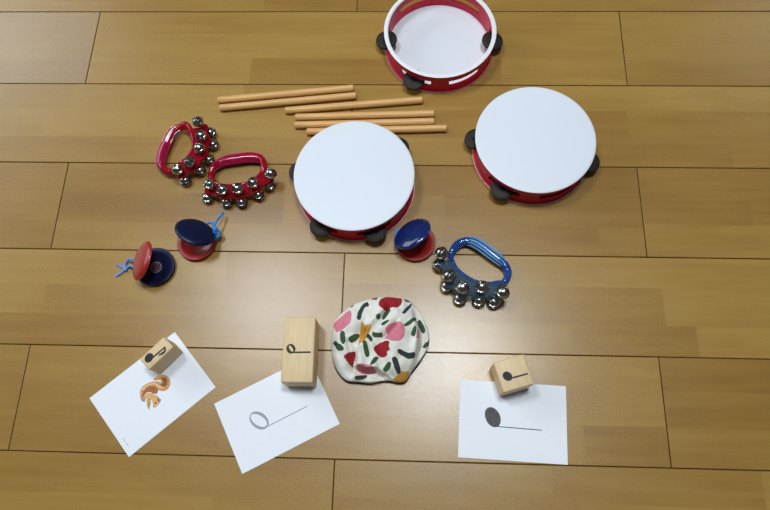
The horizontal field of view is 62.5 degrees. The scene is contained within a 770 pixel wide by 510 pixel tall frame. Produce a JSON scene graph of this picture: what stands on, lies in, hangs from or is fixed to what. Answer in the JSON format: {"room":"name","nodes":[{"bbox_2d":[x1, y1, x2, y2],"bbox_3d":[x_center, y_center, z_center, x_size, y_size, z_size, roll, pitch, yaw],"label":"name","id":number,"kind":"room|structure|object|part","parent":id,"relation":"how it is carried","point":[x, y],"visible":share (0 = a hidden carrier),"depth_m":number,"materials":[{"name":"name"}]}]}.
{"room":"music room","nodes":[
{"label":"music room","id":0,"kind":"room"},
{"bbox_2d":[0,0,769,509],"bbox_3d":[-0.238,-0.360,1.101,8.771,0.003,4.350,1,71,2],"label":"floor","id":1,"kind":"structure","parent":0,"point":[642,291],"depth_m":0.96,"materials":[{"name":"brown wood"}]},
{"bbox_2d":[115,241,174,285],"bbox_3d":[-0.367,0.011,0.946,0.094,0.056,0.061,1,71,2],"label":"castanet","id":2,"kind":"object","parent":1,"relation":"on","point":[151,266],"visible":1,"depth_m":0.96,"materials":[{"name":"multicoloured wood"}]},
{"bbox_3d":[-0.394,0.017,0.966,0.042,0.017,0.023,-13,71,-3],"label":"cord","id":3,"kind":"part","parent":2,"relation":"part of","materials":[{"name":"blue fabric"}]},
{"bbox_2d":[90,332,214,456],"bbox_3d":[-0.333,0.197,0.909,0.148,0.001,0.105,-39,74,-11],"label":"picture card","id":4,"kind":"object","parent":1,"relation":"on","point":[140,402],"visible":1,"depth_m":0.91,"materials":[{"name":"white paper"}]},
{"bbox_2d":[140,375,169,408],"bbox_3d":[-0.328,0.195,0.910,0.048,0.001,0.037,-39,74,-11],"label":"print","id":5,"kind":"object","parent":4,"relation":"on","point":[154,389],"depth_m":0.91},
{"bbox_2d":[140,337,182,373],"bbox_3d":[-0.318,0.143,0.905,0.022,0.043,0.044,42,77,14],"label":"block","id":6,"kind":"object","parent":4,"relation":"on","point":[165,352],"visible":1,"depth_m":0.89,"materials":[{"name":"brown wood"}]},
{"bbox_2d":[156,116,218,185],"bbox_3d":[-0.319,-0.166,1.012,0.098,0.044,0.110,1,71,2],"label":"bells","id":7,"kind":"object","parent":1,"relation":"on","point":[201,137],"visible":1,"depth_m":1.01,"materials":[{"name":"red plastic"}]},
{"bbox_2d":[175,212,223,259],"bbox_3d":[-0.285,-0.035,0.961,0.070,0.053,0.078,1,71,2],"label":"castanet","id":8,"kind":"object","parent":1,"relation":"on","point":[196,240],"visible":1,"depth_m":0.96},
{"bbox_3d":[-0.262,-0.046,0.975,0.025,0.018,0.046,1,71,2],"label":"cord","id":9,"kind":"part","parent":8,"relation":"part of","materials":[{"name":"blue fabric"}]},
{"bbox_2d":[201,152,276,207],"bbox_3d":[-0.225,-0.122,0.994,0.116,0.045,0.099,9,71,5],"label":"bells","id":10,"kind":"object","parent":1,"relation":"on","point":[254,185],"visible":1,"depth_m":0.99,"materials":[{"name":"red plastic"}]},
{"bbox_2d":[214,371,339,473],"bbox_3d":[-0.153,0.224,0.894,0.148,0.001,0.105,-26,72,-7],"label":"picture card","id":11,"kind":"object","parent":1,"relation":"on","point":[266,419],"visible":0.99,"depth_m":0.89,"materials":[{"name":"white paper"}]},
{"bbox_2d":[249,406,306,428],"bbox_3d":[-0.149,0.229,0.892,0.083,0.001,0.026,-6,71,0],"label":"print","id":12,"kind":"object","parent":11,"relation":"on","point":[260,417],"depth_m":0.89,"materials":[{"name":"grey paper"}]},
{"bbox_2d":[217,85,353,103],"bbox_3d":[-0.166,-0.268,1.059,0.227,0.012,0.012,-5,71,0],"label":"stick","id":13,"kind":"object","parent":1,"relation":"on","point":[344,88],"visible":1,"depth_m":1.05,"materials":[{"name":"brown wood"}]},
{"bbox_2d":[219,92,355,110],"bbox_3d":[-0.161,-0.254,1.054,0.227,0.012,0.012,-5,71,0],"label":"stick","id":14,"kind":"object","parent":1,"relation":"on","point":[352,95],"visible":1,"depth_m":1.05,"materials":[{"name":"brown wood"}]},
{"bbox_2d":[281,317,318,386],"bbox_3d":[-0.119,0.138,0.900,0.044,0.043,0.092,0,71,2],"label":"block","id":15,"kind":"object","parent":1,"relation":"on","point":[301,334],"visible":1,"depth_m":0.88,"materials":[{"name":"brown wood"}]},
{"bbox_2d":[289,121,414,242],"bbox_3d":[-0.053,-0.112,0.984,0.198,0.045,0.193,1,71,2],"label":"tambourine","id":16,"kind":"object","parent":1,"relation":"on","point":[350,178],"visible":1,"depth_m":0.96,"materials":[{"name":"white plastic"}]},
{"bbox_3d":[-0.046,-0.115,0.985,0.183,0.042,0.183,1,71,2],"label":"frame","id":17,"kind":"part","parent":16,"relation":"part of","materials":[{"name":"red plastic"}]},
{"bbox_2d":[285,96,422,113],"bbox_3d":[-0.051,-0.247,1.048,0.227,0.012,0.012,-4,71,0],"label":"stick","id":18,"kind":"object","parent":1,"relation":"on","point":[408,100],"visible":1,"depth_m":1.04,"materials":[{"name":"brown wood"}]},
{"bbox_2d":[294,118,433,128],"bbox_3d":[-0.034,-0.215,1.036,0.227,0.012,0.012,-1,71,2],"label":"stick","id":19,"kind":"object","parent":1,"relation":"on","point":[410,121],"visible":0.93,"depth_m":1.03,"materials":[{"name":"brown wood"}]},
{"bbox_2d":[295,110,433,120],"bbox_3d":[-0.034,-0.229,1.041,0.227,0.012,0.012,-1,71,2],"label":"stick","id":20,"kind":"object","parent":1,"relation":"on","point":[417,113],"visible":1,"depth_m":1.04,"materials":[{"name":"brown wood"}]},
{"bbox_2d":[306,125,446,134],"bbox_3d":[-0.014,-0.203,1.032,0.227,0.012,0.012,-1,71,2],"label":"stick","id":21,"kind":"object","parent":1,"relation":"on","point":[413,128],"visible":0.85,"depth_m":1.02,"materials":[{"name":"brown wood"}]},
{"bbox_2d":[331,297,428,382],"bbox_3d":[-0.007,0.118,0.905,0.145,0.038,0.130,1,71,2],"label":"bean bag","id":22,"kind":"object","parent":1,"relation":"on","point":[374,340],"visible":1,"depth_m":0.90,"materials":[{"name":"white fabric"}]},
{"bbox_2d":[394,219,434,260],"bbox_3d":[0.045,-0.026,0.947,0.063,0.051,0.062,1,71,2],"label":"castanet","id":23,"kind":"object","parent":1,"relation":"on","point":[414,241],"visible":1,"depth_m":0.95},
{"bbox_2d":[376,0,502,92],"bbox_3d":[0.090,-0.362,1.065,0.188,0.045,0.185,-30,73,-8],"label":"tambourine","id":24,"kind":"object","parent":1,"relation":"on","point":[432,46],"visible":1,"depth_m":1.08,"materials":[{"name":"white plastic"}]},
{"bbox_2d":[433,236,511,307],"bbox_3d":[0.129,0.021,0.931,0.117,0.046,0.111,1,71,2],"label":"bells","id":25,"kind":"object","parent":1,"relation":"on","point":[463,285],"visible":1,"depth_m":0.93,"materials":[{"name":"blue plastic"}]},
{"bbox_2d":[490,354,533,395],"bbox_3d":[0.175,0.167,0.880,0.044,0.043,0.042,-15,71,-3],"label":"block","id":26,"kind":"object","parent":1,"relation":"on","point":[510,375],"visible":1,"depth_m":0.86,"materials":[{"name":"brown wood"}]},
{"bbox_2d":[458,379,567,464],"bbox_3d":[0.177,0.230,0.881,0.148,0.001,0.105,3,71,3],"label":"picture card","id":27,"kind":"object","parent":1,"relation":"on","point":[529,424],"visible":1,"depth_m":0.88,"materials":[{"name":"white paper"}]},
{"bbox_2d":[485,407,541,430],"bbox_3d":[0.178,0.227,0.882,0.079,0.001,0.027,3,71,3],"label":"print","id":28,"kind":"object","parent":27,"relation":"on","point":[496,418],"depth_m":0.88,"materials":[{"name":"grey paper"}]},
{"bbox_2d":[464,87,599,204],"bbox_3d":[0.231,-0.172,0.995,0.186,0.045,0.185,-22,72,-6],"label":"tambourine","id":29,"kind":"object","parent":1,"relation":"on","point":[533,142],"visible":1,"depth_m":0.97,"materials":[{"name":"white plastic"}]},
{"bbox_3d":[0.232,-0.172,0.995,0.183,0.042,0.183,1,71,2],"label":"frame","id":30,"kind":"part","parent":29,"relation":"part of","materials":[{"name":"red plastic"}]}
]}

